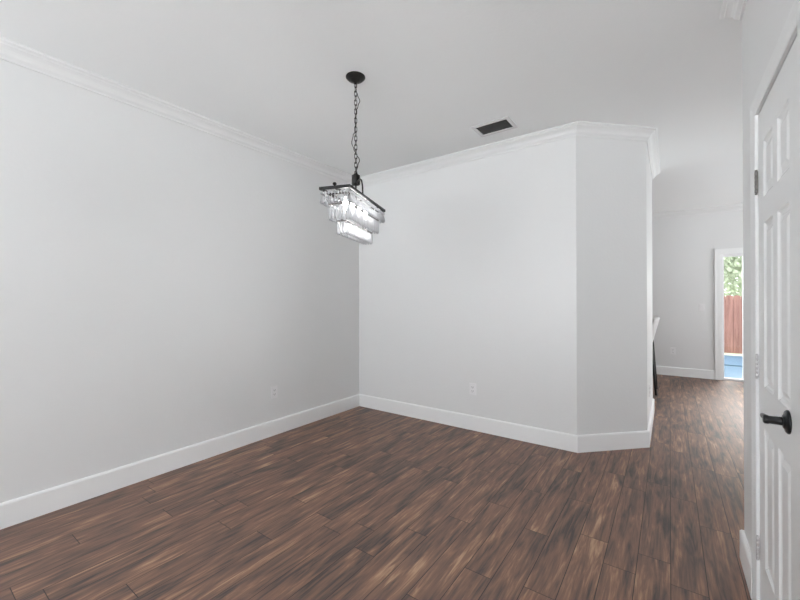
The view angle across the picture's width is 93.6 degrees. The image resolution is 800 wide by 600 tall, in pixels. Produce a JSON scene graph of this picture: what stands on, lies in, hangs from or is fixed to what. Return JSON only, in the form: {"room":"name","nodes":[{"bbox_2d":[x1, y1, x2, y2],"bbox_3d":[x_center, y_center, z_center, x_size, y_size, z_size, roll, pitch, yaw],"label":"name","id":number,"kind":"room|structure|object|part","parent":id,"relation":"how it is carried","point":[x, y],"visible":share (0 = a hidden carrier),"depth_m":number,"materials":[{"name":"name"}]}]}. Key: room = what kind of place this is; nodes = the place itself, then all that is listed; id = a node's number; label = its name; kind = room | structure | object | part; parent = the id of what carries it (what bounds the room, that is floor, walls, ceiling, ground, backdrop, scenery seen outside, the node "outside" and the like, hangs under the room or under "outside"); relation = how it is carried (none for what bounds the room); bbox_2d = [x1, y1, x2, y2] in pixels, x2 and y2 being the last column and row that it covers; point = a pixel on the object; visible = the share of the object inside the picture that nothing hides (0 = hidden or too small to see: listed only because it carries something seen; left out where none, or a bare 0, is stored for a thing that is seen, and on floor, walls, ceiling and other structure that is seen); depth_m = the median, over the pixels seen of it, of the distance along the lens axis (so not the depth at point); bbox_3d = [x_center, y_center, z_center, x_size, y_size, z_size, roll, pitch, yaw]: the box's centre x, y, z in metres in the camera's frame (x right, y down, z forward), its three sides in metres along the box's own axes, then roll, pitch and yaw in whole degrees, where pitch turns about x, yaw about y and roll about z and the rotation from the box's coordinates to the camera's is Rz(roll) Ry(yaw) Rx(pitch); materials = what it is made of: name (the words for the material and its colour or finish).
{"room":"dining room","nodes":[
{"label":"dining room","id":0,"kind":"room"},
{"bbox_2d":[0,59,358,502],"bbox_3d":[-1.148,-0.085,3.773,0.120,2.744,10.792,0,0,36],"label":"wall","id":1,"kind":"structure","parent":0,"point":[159,276],"depth_m":2.71,"materials":[{"name":"paint"}]},
{"bbox_2d":[0,36,358,187],"bbox_3d":[-2.345,-1.409,1.943,0.078,0.090,6.426,0,0,36],"label":"trim","id":2,"kind":"structure","parent":1,"relation":"attached to","point":[10,51],"depth_m":2.68,"materials":[{"name":"paint"}]},
{"bbox_2d":[0,394,359,529],"bbox_3d":[-2.361,1.218,1.959,0.016,0.143,6.426,0,0,36],"label":"baseboard","id":3,"kind":"structure","parent":1,"relation":"attached to","point":[27,507],"depth_m":2.71,"materials":[{"name":"paint"}]},
{"bbox_2d":[271,386,276,398],"bbox_3d":[-1.199,0.880,3.586,0.009,0.115,0.070,0,0,36],"label":"wall outlet","id":4,"kind":"object","parent":1,"relation":"attached to","point":[273,388],"visible":1,"depth_m":3.58,"materials":[{"name":"white plastic"}]},
{"bbox_2d":[0,0,742,212],"bbox_3d":[1.574,-1.543,1.835,6.813,0.150,11.062,0,0,36],"label":"ceiling","id":5,"kind":"structure","parent":0,"point":[272,71],"depth_m":2.35,"materials":[{"name":"paint"}]},
{"bbox_2d":[319,71,384,244],"bbox_3d":[-0.289,-0.927,2.461,0.202,1.068,0.646,0,0,16],"label":"chandelier","id":6,"kind":"object","parent":5,"relation":"hanging from","point":[350,220],"visible":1,"depth_m":2.36,"materials":[{"name":"clear glass"}]},
{"bbox_3d":[-0.288,-0.649,2.461,0.196,0.017,0.635,0,0,16],"label":"frame","id":7,"kind":"part","parent":6,"relation":"part of","materials":[{"name":"brown metal"}]},
{"bbox_3d":[-0.288,-0.568,2.461,0.133,0.008,0.524,0,0,16],"label":"frame","id":8,"kind":"part","parent":6,"relation":"part of","materials":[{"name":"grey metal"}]},
{"bbox_3d":[-0.288,-0.648,2.461,0.172,0.008,0.611,0,0,16],"label":"spine plate","id":9,"kind":"part","parent":6,"relation":"part of","materials":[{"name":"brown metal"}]},
{"bbox_3d":[-0.288,-0.474,2.461,0.064,0.007,0.448,0,0,16],"label":"frame","id":10,"kind":"part","parent":6,"relation":"part of","materials":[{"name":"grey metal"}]},
{"bbox_3d":[-0.290,-1.118,2.465,0.059,0.599,0.005,0,0,0],"label":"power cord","id":11,"kind":"part","parent":6,"relation":"part of","materials":[{"name":"black metal"}]},
{"bbox_3d":[-0.255,-0.712,2.382,0.010,0.118,0.137,0,0,-23],"label":"arm","id":12,"kind":"part","parent":6,"relation":"part of","materials":[{"name":"brown metal"}]},
{"bbox_2d":[471,117,517,136],"bbox_3d":[0.798,-1.513,3.180,0.324,0.113,0.229,0,0,36],"label":"ceiling vent","id":13,"kind":"object","parent":5,"relation":"in","point":[497,125],"visible":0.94,"depth_m":3.18,"materials":[{"name":"metal"}]},
{"bbox_2d":[0,374,751,599],"bbox_3d":[1.584,1.336,1.833,6.813,0.120,11.062,0,0,36],"label":"floor","id":14,"kind":"structure","parent":0,"point":[357,503],"depth_m":2.16,"materials":[{"name":"brown wood"}]},
{"bbox_2d":[652,316,659,394],"bbox_3d":[3.368,0.752,5.315,0.511,1.041,0.464,0,0,36],"label":"dining chair","id":15,"kind":"object","parent":14,"relation":"on","point":[655,321],"visible":0.31,"depth_m":5.07,"materials":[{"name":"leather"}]},
{"bbox_3d":[3.398,0.911,5.032,0.070,0.722,0.039,0,0,36],"label":"leg","id":16,"kind":"part","parent":15,"relation":"part of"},
{"bbox_3d":[3.646,0.911,5.377,0.070,0.722,0.039,0,0,36],"label":"leg","id":17,"kind":"part","parent":15,"relation":"part of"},
{"bbox_3d":[3.495,0.501,5.222,0.194,0.540,0.420,0,0,36],"label":"backrest","id":18,"kind":"part","parent":15,"relation":"part of","materials":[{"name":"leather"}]},
{"bbox_2d":[359,136,576,434],"bbox_3d":[0.526,-0.091,3.913,2.438,2.744,0.120,0,0,36],"label":"wall","id":19,"kind":"structure","parent":0,"point":[468,276],"depth_m":3.66,"materials":[{"name":"paint"}]},
{"bbox_2d":[359,394,577,452],"bbox_3d":[0.494,1.209,3.855,2.444,0.143,0.016,0,0,36],"label":"baseboard","id":20,"kind":"structure","parent":19,"relation":"attached to","point":[545,437],"depth_m":3.65,"materials":[{"name":"paint"}]},
{"bbox_2d":[359,121,577,186],"bbox_3d":[0.477,-1.418,3.824,2.470,0.090,0.078,0,0,36],"label":"trim","id":21,"kind":"structure","parent":19,"relation":"attached to","point":[568,130],"depth_m":3.62,"materials":[{"name":"paint"}]},
{"bbox_2d":[469,383,475,394],"bbox_3d":[0.716,0.877,3.699,0.070,0.115,0.009,0,0,36],"label":"wall outlet","id":22,"kind":"object","parent":19,"relation":"attached to","point":[472,386],"visible":1,"depth_m":3.70,"materials":[{"name":"white plastic"}]},
{"bbox_2d":[576,136,646,434],"bbox_3d":[1.803,-0.096,3.268,0.671,2.744,0.120,0,0,-9],"label":"wall","id":23,"kind":"structure","parent":0,"point":[611,217],"depth_m":3.21,"materials":[{"name":"paint"}]},
{"bbox_2d":[577,430,649,452],"bbox_3d":[1.818,1.204,3.200,0.684,0.143,0.016,0,0,-9],"label":"baseboard","id":24,"kind":"structure","parent":23,"relation":"attached to","point":[632,439],"depth_m":3.19,"materials":[{"name":"paint"}]},
{"bbox_2d":[576,121,656,140],"bbox_3d":[1.814,-1.423,3.171,0.735,0.090,0.078,0,0,-9],"label":"trim","id":25,"kind":"structure","parent":23,"relation":"attached to","point":[584,128],"depth_m":3.17,"materials":[{"name":"paint"}]},
{"bbox_2d":[646,143,652,429],"bbox_3d":[2.470,-0.098,3.821,0.120,2.744,1.287,0,0,36],"label":"wall","id":26,"kind":"structure","parent":0,"point":[648,171],"depth_m":3.68,"materials":[{"name":"paint"}]},
{"bbox_2d":[648,398,654,440],"bbox_3d":[2.532,1.202,3.784,0.016,0.143,1.310,0,0,36],"label":"baseboard","id":27,"kind":"structure","parent":26,"relation":"attached to","point":[651,418],"depth_m":3.74,"materials":[{"name":"paint"}]},
{"bbox_2d":[646,129,659,179],"bbox_3d":[2.559,-1.425,3.782,0.078,0.090,1.397,0,0,36],"label":"trim","id":28,"kind":"structure","parent":26,"relation":"attached to","point":[652,143],"depth_m":3.66,"materials":[{"name":"paint"}]},
{"bbox_2d":[652,210,742,369],"bbox_3d":[4.761,-0.104,6.267,6.813,2.744,0.150,0,0,36],"label":"wall","id":29,"kind":"structure","parent":0,"point":[683,247],"depth_m":6.18,"materials":[{"name":"paint"}]},
{"bbox_2d":[670,347,675,354],"bbox_3d":[4.579,0.856,6.301,0.070,0.115,0.009,0,0,36],"label":"wall outlet","id":30,"kind":"object","parent":29,"relation":"attached to","point":[672,350],"visible":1,"depth_m":6.30,"materials":[{"name":"white plastic"}]},
{"bbox_2d":[656,366,714,379],"bbox_3d":[3.532,1.201,7.049,3.656,0.143,0.016,0,0,36],"label":"baseboard","id":31,"kind":"structure","parent":29,"relation":"attached to","point":[662,370],"depth_m":6.19,"materials":[{"name":"paint"}]},
{"bbox_2d":[652,203,742,219],"bbox_3d":[4.689,-1.431,6.176,6.573,0.090,0.078,0,0,36],"label":"trim","id":32,"kind":"structure","parent":29,"relation":"attached to","point":[733,207],"depth_m":6.07,"materials":[{"name":"paint"}]},
{"bbox_2d":[699,304,704,310],"bbox_3d":[4.886,0.117,6.078,0.070,0.115,0.012,0,0,36],"label":"light switch","id":33,"kind":"object","parent":29,"relation":"attached to","point":[701,306],"visible":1,"depth_m":6.08,"materials":[{"name":"white plastic"}]},
{"bbox_2d":[715,247,742,379],"bbox_3d":[6.111,0.225,5.193,2.704,2.073,0.022,0,0,36],"label":"trim","id":34,"kind":"structure","parent":29,"relation":"attached to","point":[718,252],"depth_m":5.95,"materials":[{"name":"paint"}]},
{"bbox_2d":[722,253,743,381],"bbox_3d":[6.155,0.269,5.255,2.528,1.985,0.090,0,0,36],"label":"door","id":35,"kind":"structure","parent":29,"relation":"in","point":[724,255],"depth_m":5.94,"materials":[{"name":"white metal"}]},
{"bbox_2d":[742,0,796,599],"bbox_3d":[0.135,-0.093,-0.418,0.120,2.744,5.479,0,0,36],"label":"wall","id":36,"kind":"structure","parent":0,"point":[763,21],"depth_m":1.70,"materials":[{"name":"paint"}]},
{"bbox_2d":[720,0,746,20],"bbox_3d":[0.073,-1.419,-0.328,0.078,0.090,5.557,0,0,36],"label":"trim","id":37,"kind":"structure","parent":36,"relation":"attached to","point":[734,9],"depth_m":1.84,"materials":[{"name":"paint"}]},
{"bbox_2d":[740,530,751,598],"bbox_3d":[1.597,1.204,1.728,0.016,0.143,0.323,0,0,36],"label":"baseboard","id":38,"kind":"structure","parent":36,"relation":"attached to","point":[745,552],"depth_m":1.72,"materials":[{"name":"paint"}]},
{"bbox_2d":[750,0,799,599],"bbox_3d":[1.274,0.228,1.283,0.015,2.096,0.762,0,0,36],"label":"trim","id":39,"kind":"structure","parent":36,"relation":"attached to","point":[792,24],"depth_m":1.54,"materials":[{"name":"paint"}]},
{"bbox_2d":[754,37,799,599],"bbox_3d":[1.281,0.260,1.280,0.111,2.033,0.639,0,0,36],"label":"door","id":40,"kind":"structure","parent":36,"relation":"in","point":[776,176],"depth_m":1.26,"materials":[{"name":"paint"}]},
{"label":"outside","id":41,"kind":"structure","parent":0,"visible":0},
{"bbox_2d":[724,353,742,355],"bbox_3d":[15.780,1.466,16.834,34.000,0.338,22.250,0,0,36],"label":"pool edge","id":42,"kind":"structure","parent":41,"point":[732,354],"depth_m":9.10,"materials":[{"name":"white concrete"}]},
{"bbox_2d":[724,256,741,296],"bbox_3d":[11.088,-1.252,11.747,5.296,5.217,4.070,0,0,36],"label":"leafy tree","id":43,"kind":"object","parent":42,"relation":"on","point":[732,265],"visible":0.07,"depth_m":11.15,"materials":[{"name":"green plant"}]},
{"bbox_2d":[724,295,742,353],"bbox_3d":[8.186,0.742,9.232,6.470,1.731,0.163,0,0,36],"label":"wooden fence","id":44,"kind":"object","parent":42,"relation":"on","point":[732,305],"visible":0.07,"depth_m":9.18,"materials":[{"name":"brown wood"}]},
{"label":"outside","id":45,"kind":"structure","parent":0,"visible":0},
{"bbox_2d":[724,366,742,378],"bbox_3d":[6.623,1.411,6.218,8.500,0.200,1.938,0,0,36],"label":"deck","id":46,"kind":"object","parent":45,"point":[729,371],"depth_m":6.80,"materials":[{"name":"blue paint"}]},
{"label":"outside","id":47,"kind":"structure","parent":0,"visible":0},
{"bbox_2d":[724,355,742,365],"bbox_3d":[7.785,1.407,7.838,8.500,0.200,1.690,0,0,36],"label":"swimming pool","id":48,"kind":"object","parent":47,"point":[728,359],"depth_m":8.13,"materials":[{"name":"blue liquid"}]}
]}

